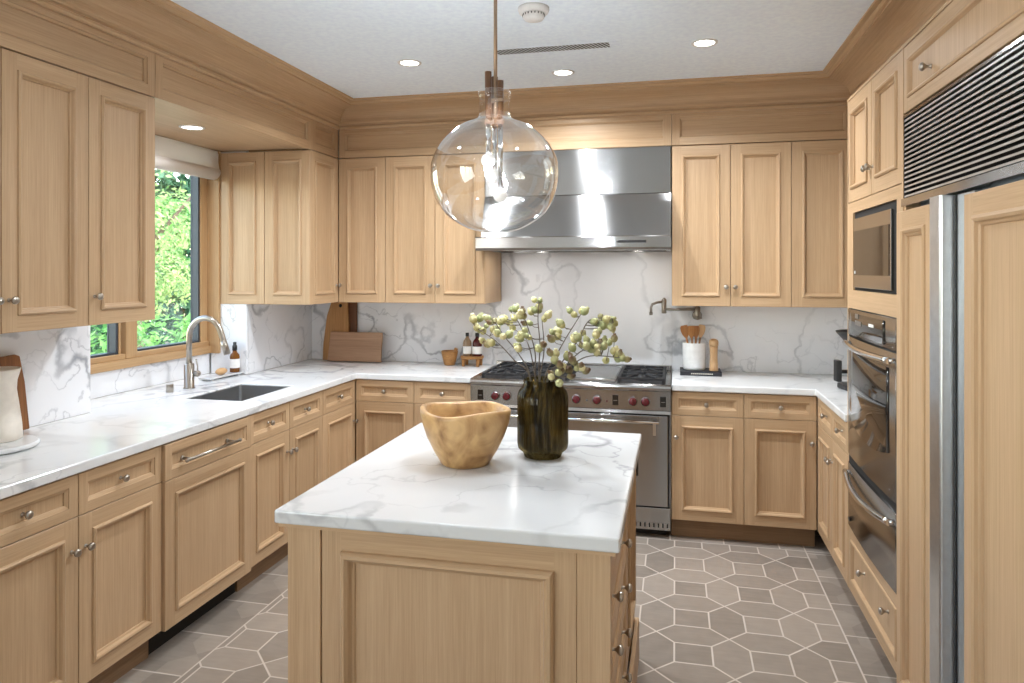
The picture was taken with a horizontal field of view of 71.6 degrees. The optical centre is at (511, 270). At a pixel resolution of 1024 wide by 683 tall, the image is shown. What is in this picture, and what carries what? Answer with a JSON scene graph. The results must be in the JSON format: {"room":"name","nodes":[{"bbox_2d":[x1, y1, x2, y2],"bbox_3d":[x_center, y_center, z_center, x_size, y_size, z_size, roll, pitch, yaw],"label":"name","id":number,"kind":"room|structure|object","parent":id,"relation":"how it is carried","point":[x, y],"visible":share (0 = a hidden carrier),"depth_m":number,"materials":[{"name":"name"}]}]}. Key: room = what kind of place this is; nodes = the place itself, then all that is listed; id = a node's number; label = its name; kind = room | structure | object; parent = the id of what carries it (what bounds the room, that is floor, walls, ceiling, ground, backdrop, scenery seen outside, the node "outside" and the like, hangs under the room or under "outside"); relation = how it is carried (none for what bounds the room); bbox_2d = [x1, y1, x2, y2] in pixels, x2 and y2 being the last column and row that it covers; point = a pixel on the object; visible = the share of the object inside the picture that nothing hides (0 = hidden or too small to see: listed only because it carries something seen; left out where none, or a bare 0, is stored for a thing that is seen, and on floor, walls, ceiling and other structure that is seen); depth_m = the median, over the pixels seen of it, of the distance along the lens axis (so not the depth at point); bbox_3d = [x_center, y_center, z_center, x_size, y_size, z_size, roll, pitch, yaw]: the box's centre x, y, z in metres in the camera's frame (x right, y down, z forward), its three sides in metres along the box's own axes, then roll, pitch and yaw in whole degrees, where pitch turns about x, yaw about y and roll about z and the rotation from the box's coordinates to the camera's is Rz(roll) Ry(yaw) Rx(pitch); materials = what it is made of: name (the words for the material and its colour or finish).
{"room":"kitchen","nodes":[
{"label":"kitchen","id":0,"kind":"room"},
{"bbox_2d":[31,151,308,426],"bbox_3d":[-2.590,0.236,1.586,0.340,2.696,7.930,0,0,13],"label":"wall","id":1,"kind":"structure","parent":0,"point":[231,151],"depth_m":4.60,"materials":[{"name":"paint"}]},
{"bbox_2d":[0,48,87,333],"bbox_3d":[-1.944,-0.272,2.467,0.485,0.979,0.736,0,0,13],"label":"upper cabinet","id":2,"kind":"object","parent":1,"relation":"attached to","point":[44,106],"visible":1,"depth_m":2.59,"materials":[{"name":"brown wood"}]},
{"bbox_2d":[0,326,89,426],"bbox_3d":[-2.222,0.444,2.383,0.019,0.452,1.988,0,0,13],"label":"backsplash","id":3,"kind":"structure","parent":1,"relation":"attached to","point":[55,363],"depth_m":3.15,"materials":[{"name":"white stone"}]},
{"bbox_2d":[0,0,154,97],"bbox_3d":[-2.002,-0.938,2.291,0.450,0.346,1.839,0,0,13],"label":"trim","id":4,"kind":"structure","parent":1,"relation":"attached to","point":[29,29],"depth_m":2.72,"materials":[{"name":"brown wood"}]},
{"bbox_2d":[88,77,154,325],"bbox_3d":[-1.820,-0.272,3.005,0.485,0.979,0.366,0,0,13],"label":"upper cabinet","id":5,"kind":"object","parent":1,"relation":"attached to","point":[121,121],"visible":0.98,"depth_m":2.96,"materials":[{"name":"brown wood"}]},
{"bbox_2d":[90,353,209,398],"bbox_3d":[-2.122,0.604,4.023,0.019,0.132,1.249,0,0,13],"label":"backsplash","id":6,"kind":"structure","parent":1,"relation":"attached to","point":[102,384],"depth_m":4.04,"materials":[{"name":"white stone"}]},
{"bbox_2d":[90,151,220,373],"bbox_3d":[-2.121,-0.140,4.024,0.180,1.353,1.258,0,0,13],"label":"window","id":7,"kind":"structure","parent":1,"relation":"in","point":[122,352],"depth_m":4.54,"materials":[{"name":"brown wood"}]},
{"bbox_2d":[155,135,220,179],"bbox_3d":[-2.047,-0.676,4.001,0.086,0.189,1.180,0,0,13],"label":"blind","id":8,"kind":"object","parent":7,"relation":"attached to","point":[171,155],"visible":0.36,"depth_m":4.26,"materials":[{"name":"fabric"}]},
{"bbox_2d":[179,125,204,129],"bbox_3d":[-1.728,-0.771,3.831,0.132,0.006,0.132,0,0,13],"label":"recessed light","id":9,"kind":"object","parent":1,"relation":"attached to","point":[188,127],"visible":1,"depth_m":3.83,"materials":[{"name":"white plastic"}]},
{"bbox_2d":[155,102,298,151],"bbox_3d":[-1.815,-0.795,3.905,0.660,0.042,1.384,0,0,13],"label":"trim","id":10,"kind":"structure","parent":1,"relation":"attached to","point":[216,136],"depth_m":4.04,"materials":[{"name":"brown wood"}]},
{"bbox_2d":[211,304,247,373],"bbox_3d":[-1.833,0.444,4.609,0.259,0.452,0.022,0,0,13],"label":"backsplash","id":11,"kind":"structure","parent":1,"relation":"attached to","point":[234,317],"depth_m":4.59,"materials":[{"name":"white stone"}]},
{"bbox_2d":[248,304,311,373],"bbox_3d":[-1.621,0.444,4.991,0.019,0.452,0.817,0,0,13],"label":"backsplash","id":12,"kind":"structure","parent":1,"relation":"attached to","point":[278,335],"depth_m":4.92,"materials":[{"name":"white stone"}]},
{"bbox_2d":[220,150,340,304],"bbox_3d":[-1.474,-0.272,4.938,0.677,0.979,0.850,0,0,13],"label":"upper cabinet","id":13,"kind":"object","parent":1,"relation":"attached to","point":[279,210],"visible":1,"depth_m":4.54,"materials":[{"name":"brown wood"}]},
{"bbox_2d":[249,119,337,157],"bbox_3d":[-1.444,-0.938,4.714,0.450,0.346,0.356,0,0,13],"label":"trim","id":14,"kind":"structure","parent":13,"relation":"on","point":[324,137],"depth_m":4.65,"materials":[{"name":"brown wood"}]},
{"bbox_2d":[114,521,896,682],"bbox_3d":[-0.549,1.634,1.117,4.850,0.100,8.330,0,0,13],"label":"floor","id":15,"kind":"structure","parent":0,"point":[708,610],"depth_m":3.17,"materials":[{"name":"tile"}]},
{"bbox_2d":[0,445,161,682],"bbox_3d":[-1.795,1.147,2.552,0.635,0.875,0.830,0,0,13],"label":"base cabinet","id":16,"kind":"object","parent":15,"relation":"on","point":[81,553],"visible":1,"depth_m":2.50,"materials":[{"name":"brown wood"}]},
{"bbox_2d":[148,416,250,654],"bbox_3d":[-1.612,1.148,3.246,0.640,0.872,0.602,0,0,13],"label":"dishwasher","id":17,"kind":"object","parent":15,"relation":"on","point":[206,482],"visible":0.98,"depth_m":3.14,"materials":[{"name":"brown wood"}]},
{"bbox_2d":[235,391,322,591],"bbox_3d":[-1.482,1.147,3.911,0.635,0.875,0.750,0,0,13],"label":"base cabinet","id":18,"kind":"object","parent":15,"relation":"on","point":[286,446],"visible":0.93,"depth_m":3.76,"materials":[{"name":"brown wood"}]},
{"bbox_2d":[322,379,358,480],"bbox_3d":[-1.282,1.147,4.781,0.635,0.875,1.035,0,0,13],"label":"base cabinet","id":19,"kind":"object","parent":15,"relation":"on","point":[339,401],"visible":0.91,"depth_m":4.43,"materials":[{"name":"brown wood"}]},
{"bbox_2d":[0,359,495,499],"bbox_3d":[-1.407,0.689,3.270,1.715,0.038,4.082,0,0,13],"label":"countertop","id":20,"kind":"structure","parent":19,"relation":"on","point":[118,426],"depth_m":3.32,"materials":[{"name":"white stone"}]},
{"bbox_2d":[0,355,28,429],"bbox_3d":[-2.080,0.508,2.844,0.036,0.318,0.300,0,0,13],"label":"board","id":21,"kind":"object","parent":20,"relation":"on","point":[9,360],"visible":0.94,"depth_m":2.96,"materials":[{"name":"wood"}]},
{"bbox_2d":[0,435,40,454],"bbox_3d":[-1.948,0.659,2.660,0.302,0.022,0.302,0,0,13],"label":"cake board","id":22,"kind":"object","parent":20,"relation":"on","point":[27,441],"visible":0.84,"depth_m":2.64,"materials":[{"name":"white stone"}]},
{"bbox_2d":[0,366,22,442],"bbox_3d":[-1.966,0.512,2.697,0.172,0.271,0.203,0,0,-22],"label":"pitcher","id":23,"kind":"object","parent":22,"relation":"on","point":[11,427],"visible":1,"depth_m":2.69,"materials":[{"name":"beige ceramic"}]},
{"bbox_2d":[166,383,173,392],"bbox_3d":[-1.884,0.647,3.907,0.037,0.046,0.037,0,0,13],"label":"switch","id":24,"kind":"object","parent":20,"relation":"on","point":[169,387],"visible":1,"depth_m":3.89,"materials":[{"name":"silver metal"}]},
{"bbox_2d":[183,315,230,388],"bbox_3d":[-1.727,0.462,4.018,0.296,0.416,0.064,0,0,13],"label":"faucet","id":25,"kind":"object","parent":20,"relation":"on","point":[189,373],"visible":1,"depth_m":4.02,"materials":[{"name":"silver metal"}]},
{"bbox_2d":[198,371,243,380],"bbox_3d":[-1.812,0.660,4.431,0.090,0.020,0.310,0,0,17],"label":"soap tray","id":26,"kind":"object","parent":20,"relation":"on","point":[211,377],"visible":0.87,"depth_m":4.37,"materials":[{"name":"ceramic"}]},
{"bbox_2d":[215,368,226,374],"bbox_3d":[-1.810,0.628,4.419,0.051,0.042,0.099,0,0,13],"label":"soap bar","id":27,"kind":"object","parent":26,"relation":"on","point":[220,371],"visible":1,"depth_m":4.39,"materials":[{"name":"brown wood"}]},
{"bbox_2d":[230,342,239,371],"bbox_3d":[-1.775,0.553,4.542,0.061,0.192,0.061,0,0,13],"label":"soap bottle","id":28,"kind":"object","parent":26,"relation":"on","point":[234,356],"visible":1,"depth_m":4.52,"materials":[{"name":"orange glass"}]},
{"bbox_2d":[189,385,286,400],"bbox_3d":[-1.500,0.802,3.925,0.343,0.244,0.498,0,0,13],"label":"sink","id":29,"kind":"object","parent":20,"relation":"in","point":[241,392],"visible":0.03,"depth_m":4.16,"materials":[{"name":"silver metal"}]},
{"bbox_2d":[323,302,348,359],"bbox_3d":[-1.308,0.450,5.285,0.200,0.434,0.050,0,0,13],"label":"cutting board","id":30,"kind":"object","parent":20,"relation":"on","point":[337,320],"visible":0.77,"depth_m":5.28,"materials":[{"name":"brown wood"}]},
{"bbox_2d":[348,302,356,331],"bbox_3d":[-1.236,0.453,5.298,0.175,0.430,0.032,0,0,13],"label":"cutting board","id":31,"kind":"object","parent":20,"relation":"on","point":[352,306],"visible":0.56,"depth_m":5.28,"materials":[{"name":"brown wood"}]},
{"bbox_2d":[328,331,382,361],"bbox_3d":[-1.150,0.559,5.201,0.420,0.215,0.049,0,0,13],"label":"cutting board","id":32,"kind":"object","parent":20,"relation":"on","point":[343,346],"visible":1,"depth_m":5.19,"materials":[{"name":"wood"}]},
{"bbox_2d":[441,350,457,365],"bbox_3d":[-0.442,0.620,5.027,0.122,0.101,0.122,0,0,13],"label":"mortar","id":33,"kind":"object","parent":20,"relation":"on","point":[449,356],"visible":0.96,"depth_m":4.99,"materials":[{"name":"brown wood"}]},
{"bbox_2d":[461,354,483,366],"bbox_3d":[-0.280,0.634,4.990,0.164,0.071,0.164,0,0,13],"label":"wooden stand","id":34,"kind":"object","parent":20,"relation":"on","point":[479,359],"visible":0.94,"depth_m":4.94,"materials":[{"name":"brown wood"}]},
{"bbox_2d":[463,333,471,353],"bbox_3d":[-0.314,0.518,4.988,0.061,0.161,0.061,0,0,13],"label":"bottle","id":35,"kind":"object","parent":34,"relation":"on","point":[466,349],"visible":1,"depth_m":4.96,"materials":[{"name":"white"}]},
{"bbox_2d":[472,333,481,355],"bbox_3d":[-0.243,0.518,4.971,0.069,0.161,0.068,0,0,13],"label":"bottle","id":36,"kind":"object","parent":34,"relation":"on","point":[476,345],"visible":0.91,"depth_m":4.95,"materials":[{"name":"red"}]},
{"bbox_2d":[356,379,414,460],"bbox_3d":[-0.760,1.147,4.873,0.403,0.875,0.622,0,0,13],"label":"base cabinet","id":37,"kind":"object","parent":15,"relation":"on","point":[384,408],"visible":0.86,"depth_m":4.60,"materials":[{"name":"brown wood"}]},
{"bbox_2d":[414,381,470,426],"bbox_3d":[-0.378,1.147,4.778,0.384,0.875,0.635,0,0,13],"label":"base cabinet","id":38,"kind":"object","parent":15,"relation":"on","point":[424,392],"visible":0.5,"depth_m":4.52,"materials":[{"name":"brown wood"}]},
{"bbox_2d":[278,472,638,682],"bbox_3d":[-0.063,1.146,2.450,0.954,0.876,1.150,0,0,13],"label":"kitchen island","id":39,"kind":"object","parent":15,"relation":"on","point":[364,606],"visible":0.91,"depth_m":1.93,"materials":[{"name":"brown wood"}]},
{"bbox_2d":[275,423,641,552],"bbox_3d":[-0.067,0.689,2.450,0.960,0.038,1.175,0,0,13],"label":"island countertop","id":40,"kind":"structure","parent":39,"relation":"on","point":[579,499],"depth_m":2.11,"materials":[{"name":"white stone"}]},
{"bbox_2d":[420,401,510,468],"bbox_3d":[-0.159,0.570,2.473,0.316,0.200,0.292,0,0,13],"label":"wooden bowl","id":41,"kind":"object","parent":40,"relation":"on","point":[462,434],"visible":1,"depth_m":2.37,"materials":[{"name":"brown wood"}]},
{"bbox_2d":[517,376,567,459],"bbox_3d":[0.111,0.531,2.560,0.185,0.278,0.185,0,0,13],"label":"ribbed vase","id":42,"kind":"object","parent":40,"relation":"on","point":[542,407],"visible":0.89,"depth_m":2.49,"materials":[{"name":"green glass"}]},
{"bbox_2d":[469,312,529,377],"bbox_3d":[-0.027,0.396,2.624,0.268,0.479,0.088,0,0,13],"label":"branch","id":43,"kind":"object","parent":42,"relation":"in","point":[473,319],"visible":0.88,"depth_m":2.62,"materials":[{"name":"plant"}]},
{"bbox_2d":[483,314,531,380],"bbox_3d":[-0.004,0.396,2.552,0.203,0.479,0.088,0,0,13],"label":"branch","id":44,"kind":"object","parent":42,"relation":"in","point":[508,334],"visible":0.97,"depth_m":2.56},
{"bbox_2d":[497,303,536,381],"bbox_3d":[0.053,0.380,2.619,0.229,0.512,0.074,0,0,23],"label":"branch","id":45,"kind":"object","parent":42,"relation":"in","point":[503,319],"visible":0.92,"depth_m":2.62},
{"bbox_2d":[513,306,535,381],"bbox_3d":[0.040,0.382,2.539,0.069,0.507,0.106,0,0,42],"label":"branch","id":46,"kind":"object","parent":42,"relation":"in","point":[521,314],"visible":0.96,"depth_m":2.52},
{"bbox_2d":[520,297,542,380],"bbox_3d":[0.081,0.365,2.572,0.090,0.540,0.078,0,0,13],"label":"branch","id":47,"kind":"object","parent":42,"relation":"in","point":[538,307],"visible":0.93,"depth_m":2.57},
{"bbox_2d":[525,310,551,381],"bbox_3d":[0.102,0.387,2.521,0.110,0.498,0.111,0,0,37],"label":"branch","id":48,"kind":"object","parent":42,"relation":"in","point":[539,348],"visible":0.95,"depth_m":2.50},
{"bbox_2d":[546,348,575,386],"bbox_3d":[0.158,0.452,2.477,0.114,0.368,0.093,0,0,24],"label":"branch","id":49,"kind":"object","parent":42,"relation":"in","point":[554,354],"visible":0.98,"depth_m":2.45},
{"bbox_2d":[543,306,589,381],"bbox_3d":[0.180,0.382,2.564,0.201,0.507,0.085,0,0,13],"label":"branch","id":50,"kind":"object","parent":42,"relation":"in","point":[560,323],"visible":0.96,"depth_m":2.55,"materials":[{"name":"plant"}]},
{"bbox_2d":[552,351,590,381],"bbox_3d":[0.183,0.459,2.507,0.201,0.353,0.064,0,0,40],"label":"branch","id":51,"kind":"object","parent":42,"relation":"in","point":[568,356],"visible":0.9,"depth_m":2.46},
{"bbox_2d":[547,327,601,381],"bbox_3d":[0.195,0.416,2.501,0.245,0.438,0.076,0,0,13],"label":"branch","id":52,"kind":"object","parent":42,"relation":"in","point":[591,346],"visible":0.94,"depth_m":2.48,"materials":[{"name":"plant"}]},
{"bbox_2d":[546,313,617,381],"bbox_3d":[0.239,0.396,2.574,0.290,0.480,0.086,0,0,7],"label":"branch","id":53,"kind":"object","parent":42,"relation":"in","point":[605,322],"visible":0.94,"depth_m":2.55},
{"bbox_2d":[550,333,631,381],"bbox_3d":[0.250,0.429,2.531,0.352,0.413,0.082,0,0,-3],"label":"branch","id":54,"kind":"object","parent":42,"relation":"in","point":[618,355],"visible":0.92,"depth_m":2.52,"materials":[{"name":"plant"}]},
{"bbox_2d":[470,360,670,534],"bbox_3d":[0.402,1.108,4.575,1.217,0.952,0.711,0,0,13],"label":"range cooker","id":55,"kind":"object","parent":15,"relation":"on","point":[617,398],"visible":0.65,"depth_m":4.22,"materials":[{"name":"silver metal"}]},
{"bbox_2d":[470,365,670,391],"bbox_3d":[0.405,0.691,4.588,1.217,0.042,0.654,0,0,13],"label":"cooktop","id":56,"kind":"object","parent":55,"relation":"in","point":[601,378],"depth_m":4.34,"materials":[{"name":"silver metal"}]},
{"bbox_2d":[671,385,743,540],"bbox_3d":[1.202,1.147,4.414,0.409,0.875,0.635,0,0,13],"label":"base cabinet","id":57,"kind":"object","parent":15,"relation":"on","point":[707,428],"visible":1,"depth_m":4.15,"materials":[{"name":"brown wood"}]},
{"bbox_2d":[743,393,816,546],"bbox_3d":[1.593,1.147,4.324,0.393,0.875,0.635,0,0,13],"label":"base cabinet","id":58,"kind":"object","parent":15,"relation":"on","point":[780,431],"visible":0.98,"depth_m":4.06,"materials":[{"name":"brown wood"}]},
{"bbox_2d":[816,396,831,555],"bbox_3d":[2.033,1.147,4.041,0.655,0.875,0.970,0,0,13],"label":"base cabinet","id":59,"kind":"object","parent":15,"relation":"on","point":[824,413],"visible":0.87,"depth_m":3.85,"materials":[{"name":"brown wood"}]},
{"bbox_2d":[826,411,847,584],"bbox_3d":[1.886,1.147,3.405,0.655,0.875,0.335,0,0,13],"label":"base cabinet","id":60,"kind":"object","parent":15,"relation":"on","point":[839,462],"visible":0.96,"depth_m":3.49,"materials":[{"name":"brown wood"}]},
{"bbox_2d":[672,370,847,421],"bbox_3d":[1.636,0.689,3.978,1.446,0.038,1.337,0,0,13],"label":"countertop","id":61,"kind":"structure","parent":60,"relation":"on","point":[823,386],"depth_m":4.16,"materials":[{"name":"white stone"}]},
{"bbox_2d":[680,367,721,376],"bbox_3d":[1.221,0.657,4.601,0.256,0.026,0.204,0,0,13],"label":"tray","id":62,"kind":"object","parent":61,"relation":"on","point":[706,372],"visible":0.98,"depth_m":4.52,"materials":[{"name":"metal"}]},
{"bbox_2d":[682,341,705,370],"bbox_3d":[1.187,0.556,4.622,0.149,0.175,0.149,0,0,13],"label":"utensil crock","id":63,"kind":"object","parent":62,"relation":"on","point":[694,355],"visible":0.97,"depth_m":4.56,"materials":[{"name":"white ceramic"}]},
{"bbox_2d":[680,325,687,342],"bbox_3d":[1.140,0.493,4.623,0.086,0.276,0.012,0,0,9],"label":"wooden spatula","id":64,"kind":"object","parent":63,"relation":"in","point":[683,328],"visible":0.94,"depth_m":4.62,"materials":[{"name":"brown wood"}]},
{"bbox_2d":[687,326,694,342],"bbox_3d":[1.164,0.494,4.608,0.049,0.273,0.030,0,0,13],"label":"wooden spoon","id":65,"kind":"object","parent":63,"relation":"in","point":[691,329],"visible":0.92,"depth_m":4.60,"materials":[{"name":"brown wood"}]},
{"bbox_2d":[694,326,699,343],"bbox_3d":[1.195,0.494,4.605,0.044,0.272,0.020,0,0,13],"label":"slotted spatula","id":66,"kind":"object","parent":63,"relation":"in","point":[697,329],"visible":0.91,"depth_m":4.60,"materials":[{"name":"brown wood"}]},
{"bbox_2d":[698,325,704,342],"bbox_3d":[1.223,0.491,4.612,0.068,0.280,0.012,0,0,9],"label":"wooden spoon","id":67,"kind":"object","parent":63,"relation":"in","point":[702,327],"visible":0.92,"depth_m":4.61,"materials":[{"name":"brown wood"}]},
{"bbox_2d":[709,339,718,370],"bbox_3d":[1.294,0.540,4.551,0.060,0.206,0.060,0,0,13],"label":"pepper mill","id":68,"kind":"object","parent":62,"relation":"on","point":[713,343],"visible":1,"depth_m":4.53,"materials":[{"name":"brown wood"}]},
{"bbox_2d":[834,329,847,390],"bbox_3d":[2.014,0.506,3.991,0.385,0.327,0.304,0,0,3],"label":"countertop appliance","id":69,"kind":"object","parent":61,"relation":"on","point":[843,333],"visible":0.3,"depth_m":3.98,"materials":[{"name":"black plastic"}]},
{"bbox_2d":[835,329,847,340],"bbox_3d":[1.986,0.399,3.993,0.304,0.112,0.304,0,0,3],"label":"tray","id":70,"kind":"object","parent":69,"relation":"on","point":[843,333],"depth_m":3.99,"materials":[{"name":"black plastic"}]},
{"bbox_2d":[847,45,905,674],"bbox_3d":[1.765,0.395,2.835,0.675,2.378,0.829,0,0,13],"label":"oven tower","id":71,"kind":"object","parent":15,"relation":"on","point":[876,109],"visible":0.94,"depth_m":2.84,"materials":[{"name":"brown wood"}]},
{"bbox_2d":[842,308,896,594],"bbox_3d":[1.710,0.671,2.848,0.628,0.995,0.765,0,0,13],"label":"wall oven","id":72,"kind":"object","parent":71,"relation":"in","point":[870,477],"visible":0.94,"depth_m":2.81,"materials":[{"name":"silver metal"}]},
{"bbox_2d":[854,200,896,293],"bbox_3d":[1.683,-0.085,2.838,0.457,0.344,0.644,0,0,13],"label":"microwave","id":73,"kind":"object","parent":71,"relation":"in","point":[875,229],"visible":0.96,"depth_m":2.82,"materials":[{"name":"silver metal"}]},
{"bbox_2d":[897,35,1023,682],"bbox_3d":[1.522,0.521,1.827,0.656,2.125,1.245,0,0,13],"label":"refrigerator","id":74,"kind":"object","parent":15,"relation":"on","point":[960,227],"visible":1,"depth_m":1.99,"materials":[{"name":"brown wood"}]},
{"bbox_2d":[903,0,1023,113],"bbox_3d":[1.527,-0.668,1.826,0.647,0.252,1.245,0,0,13],"label":"upper cabinet","id":75,"kind":"object","parent":74,"relation":"on","point":[961,35],"visible":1,"depth_m":2.04,"materials":[{"name":"brown wood"}]},
{"bbox_2d":[171,0,873,97],"bbox_3d":[-0.549,-1.187,1.117,4.850,0.150,8.330,0,0,13],"label":"ceiling","id":76,"kind":"structure","parent":0,"point":[354,47],"depth_m":3.37,"materials":[{"name":"paint"}]},
{"bbox_2d":[27,0,352,129],"bbox_3d":[-1.916,-1.034,1.185,0.214,0.155,7.451,0,0,13],"label":"trim","id":77,"kind":"structure","parent":76,"relation":"attached to","point":[166,29],"depth_m":3.34,"materials":[{"name":"brown wood"}]},
{"bbox_2d":[153,54,311,149],"bbox_3d":[-1.455,-0.938,3.821,0.070,0.346,1.385,0,0,13],"label":"trim","id":78,"kind":"structure","parent":76,"relation":"attached to","point":[177,86],"depth_m":3.65,"materials":[{"name":"brown wood"}]},
{"bbox_2d":[397,59,421,66],"bbox_3d":[-0.548,-1.109,3.795,0.128,0.006,0.128,0,0,13],"label":"recessed light","id":79,"kind":"object","parent":76,"relation":"in","point":[404,62],"visible":1,"depth_m":3.79,"materials":[{"name":"white plastic"}]},
{"bbox_2d":[430,0,558,232],"bbox_3d":[-0.060,-0.621,2.451,0.443,0.983,0.443,0,0,27],"label":"pendant light","id":80,"kind":"object","parent":76,"relation":"hanging from","point":[494,100],"visible":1,"depth_m":2.44,"materials":[{"name":"clear glass"}]},
{"bbox_2d":[518,2,548,22],"bbox_3d":[0.092,-1.086,3.006,0.132,0.052,0.132,0,0,13],"label":"smoke detector","id":81,"kind":"object","parent":76,"relation":"attached to","point":[531,12],"visible":1,"depth_m":2.97,"materials":[{"name":"white plastic"}]},
{"bbox_2d":[483,40,622,56],"bbox_3d":[0.201,-1.110,3.550,0.690,0.004,0.112,0,0,13],"label":"ceiling vent","id":82,"kind":"object","parent":76,"relation":"in","point":[612,43],"visible":0.98,"depth_m":3.54,"materials":[{"name":"metal"}]},
{"bbox_2d":[491,42,615,54],"bbox_3d":[0.202,-1.109,3.550,0.628,0.001,0.076,0,0,13],"label":"grille","id":83,"kind":"object","parent":82,"relation":"attached to","point":[584,45],"depth_m":3.54,"materials":[{"name":"black plastic"}]},
{"bbox_2d":[552,69,573,75],"bbox_3d":[0.286,-1.109,3.982,0.128,0.006,0.128,0,0,13],"label":"recessed light","id":84,"kind":"object","parent":76,"relation":"in","point":[561,72],"visible":1,"depth_m":3.98,"materials":[{"name":"white plastic"}]},
{"bbox_2d":[339,71,849,129],"bbox_3d":[0.376,-1.034,4.371,3.253,0.155,0.214,0,0,13],"label":"trim","id":85,"kind":"structure","parent":76,"relation":"attached to","point":[810,88],"depth_m":4.33,"materials":[{"name":"brown wood"}]},
{"bbox_2d":[691,38,717,46],"bbox_3d":[0.939,-1.109,3.462,0.128,0.006,0.128,0,0,13],"label":"recessed light","id":86,"kind":"object","parent":76,"relation":"in","point":[706,42],"visible":1,"depth_m":3.45,"materials":[{"name":"white plastic"}]},
{"bbox_2d":[823,0,947,96],"bbox_3d":[1.046,-1.034,0.504,0.214,0.155,7.451,0,0,13],"label":"trim","id":87,"kind":"structure","parent":76,"relation":"attached to","point":[886,25],"depth_m":3.24,"materials":[{"name":"brown wood"}]},
{"bbox_2d":[336,130,832,384],"bbox_3d":[0.363,0.236,5.078,4.850,2.696,0.200,0,0,13],"label":"wall","id":88,"kind":"structure","parent":0,"point":[338,130],"depth_m":4.81,"materials":[{"name":"paint"}]},
{"bbox_2d":[339,157,385,302],"bbox_3d":[-0.967,-0.272,5.016,0.340,0.979,0.460,0,0,13],"label":"upper cabinet","id":89,"kind":"object","parent":88,"relation":"attached to","point":[362,181],"visible":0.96,"depth_m":4.81,"materials":[{"name":"brown wood"}]},
{"bbox_2d":[339,114,671,158],"bbox_3d":[-0.051,-0.938,4.815,2.215,0.346,0.460,0,0,13],"label":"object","id":90,"kind":"structure","parent":89,"relation":"on","point":[644,130],"depth_m":4.57,"materials":[{"name":"brown wood"}]},
{"bbox_2d":[312,301,501,363],"bbox_3d":[-0.795,0.444,5.231,1.482,0.452,0.019,0,0,13],"label":"backsplash","id":91,"kind":"structure","parent":88,"relation":"attached to","point":[412,332],"depth_m":5.20,"materials":[{"name":"white stone"}]},
{"bbox_2d":[386,154,500,303],"bbox_3d":[-0.467,-0.272,4.888,0.690,0.979,0.485,0,0,13],"label":"upper cabinet","id":92,"kind":"object","parent":88,"relation":"attached to","point":[431,257],"visible":0.99,"depth_m":4.69,"materials":[{"name":"brown wood"}]},
{"bbox_2d":[475,146,670,252],"bbox_3d":[0.422,-0.443,4.640,1.210,0.636,0.578,0,0,13],"label":"range hood","id":93,"kind":"object","parent":88,"relation":"attached to","point":[608,199],"visible":1,"depth_m":4.42,"materials":[{"name":"silver metal"}]},
{"bbox_2d":[502,209,671,365],"bbox_3d":[0.504,0.114,4.932,1.184,1.060,0.019,0,0,13],"label":"backsplash","id":94,"kind":"structure","parent":88,"relation":"attached to","point":[622,285],"depth_m":4.91,"materials":[{"name":"white stone"}]},
{"bbox_2d":[672,142,790,306],"bbox_3d":[1.360,-0.272,4.467,0.688,0.979,0.485,0,0,13],"label":"upper cabinet","id":95,"kind":"object","parent":88,"relation":"attached to","point":[731,203],"visible":1,"depth_m":4.26,"materials":[{"name":"brown wood"}]},
{"bbox_2d":[672,106,847,145],"bbox_3d":[1.533,-0.938,4.451,1.031,0.346,0.460,0,0,13],"label":"trim","id":96,"kind":"structure","parent":95,"relation":"on","point":[830,122],"depth_m":4.24,"materials":[{"name":"brown wood"}]},
{"bbox_2d":[672,306,847,374],"bbox_3d":[1.793,0.444,4.635,1.460,0.452,0.019,0,0,13],"label":"backsplash","id":97,"kind":"structure","parent":88,"relation":"attached to","point":[802,340],"depth_m":4.65,"materials":[{"name":"white stone"}]},
{"bbox_2d":[649,298,701,319],"bbox_3d":[1.088,0.256,4.710,0.341,0.150,0.149,0,0,13],"label":"pot filler","id":98,"kind":"object","parent":97,"relation":"attached to","point":[697,315],"visible":0.98,"depth_m":4.68,"materials":[{"name":"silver metal"}]},
{"bbox_2d":[791,140,847,307],"bbox_3d":[1.867,-0.272,4.364,0.344,0.979,0.460,0,0,13],"label":"upper cabinet","id":99,"kind":"object","parent":88,"relation":"attached to","point":[819,169],"visible":0.88,"depth_m":4.16,"materials":[{"name":"brown wood"}]},
{"label":"outside","id":100,"kind":"structure","parent":0,"visible":0},
{"bbox_3d":[-12.010,2.134,13.025,22.750,0.100,32.000,0,0,13],"label":"ground","id":101,"kind":"structure","parent":100,"visible":0},
{"bbox_2d":[90,169,189,354],"bbox_3d":[-10.400,-1.381,19.498,3.321,7.976,10.478,0,0,13],"label":"tree","id":102,"kind":"object","parent":101,"relation":"on","point":[164,182],"visible":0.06,"depth_m":19.92,"materials":[{"name":"green plant"}]},
{"bbox_2d":[90,313,189,354],"bbox_3d":[-3.778,1.254,7.602,1.405,1.659,2.507,0,0,13],"label":"shrub","id":103,"kind":"object","parent":101,"relation":"on","point":[153,338],"visible":0.12,"depth_m":7.36,"materials":[{"name":"green plant"}]},
{"bbox_2d":[137,170,189,347],"bbox_3d":[-4.716,-0.161,8.928,2.947,4.497,3.086,0,0,13],"label":"tree","id":104,"kind":"object","parent":101,"relation":"on","point":[159,235],"visible":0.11,"depth_m":8.98,"materials":[{"name":"green plant"}]},
{"bbox_2d":[145,253,189,321],"bbox_3d":[-6.453,0.875,12.148,1.636,2.419,2.867,0,0,13],"label":"shrub","id":105,"kind":"object","parent":101,"relation":"on","point":[169,279],"visible":0.29,"depth_m":12.52,"materials":[{"name":"green plant"}]},
{"bbox_2d":[155,197,189,300],"bbox_3d":[-7.931,0.203,14.557,1.766,3.762,4.503,0,0,13],"label":"tree","id":106,"kind":"object","parent":101,"relation":"on","point":[187,210],"visible":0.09,"depth_m":15.35,"materials":[{"name":"green plant"}]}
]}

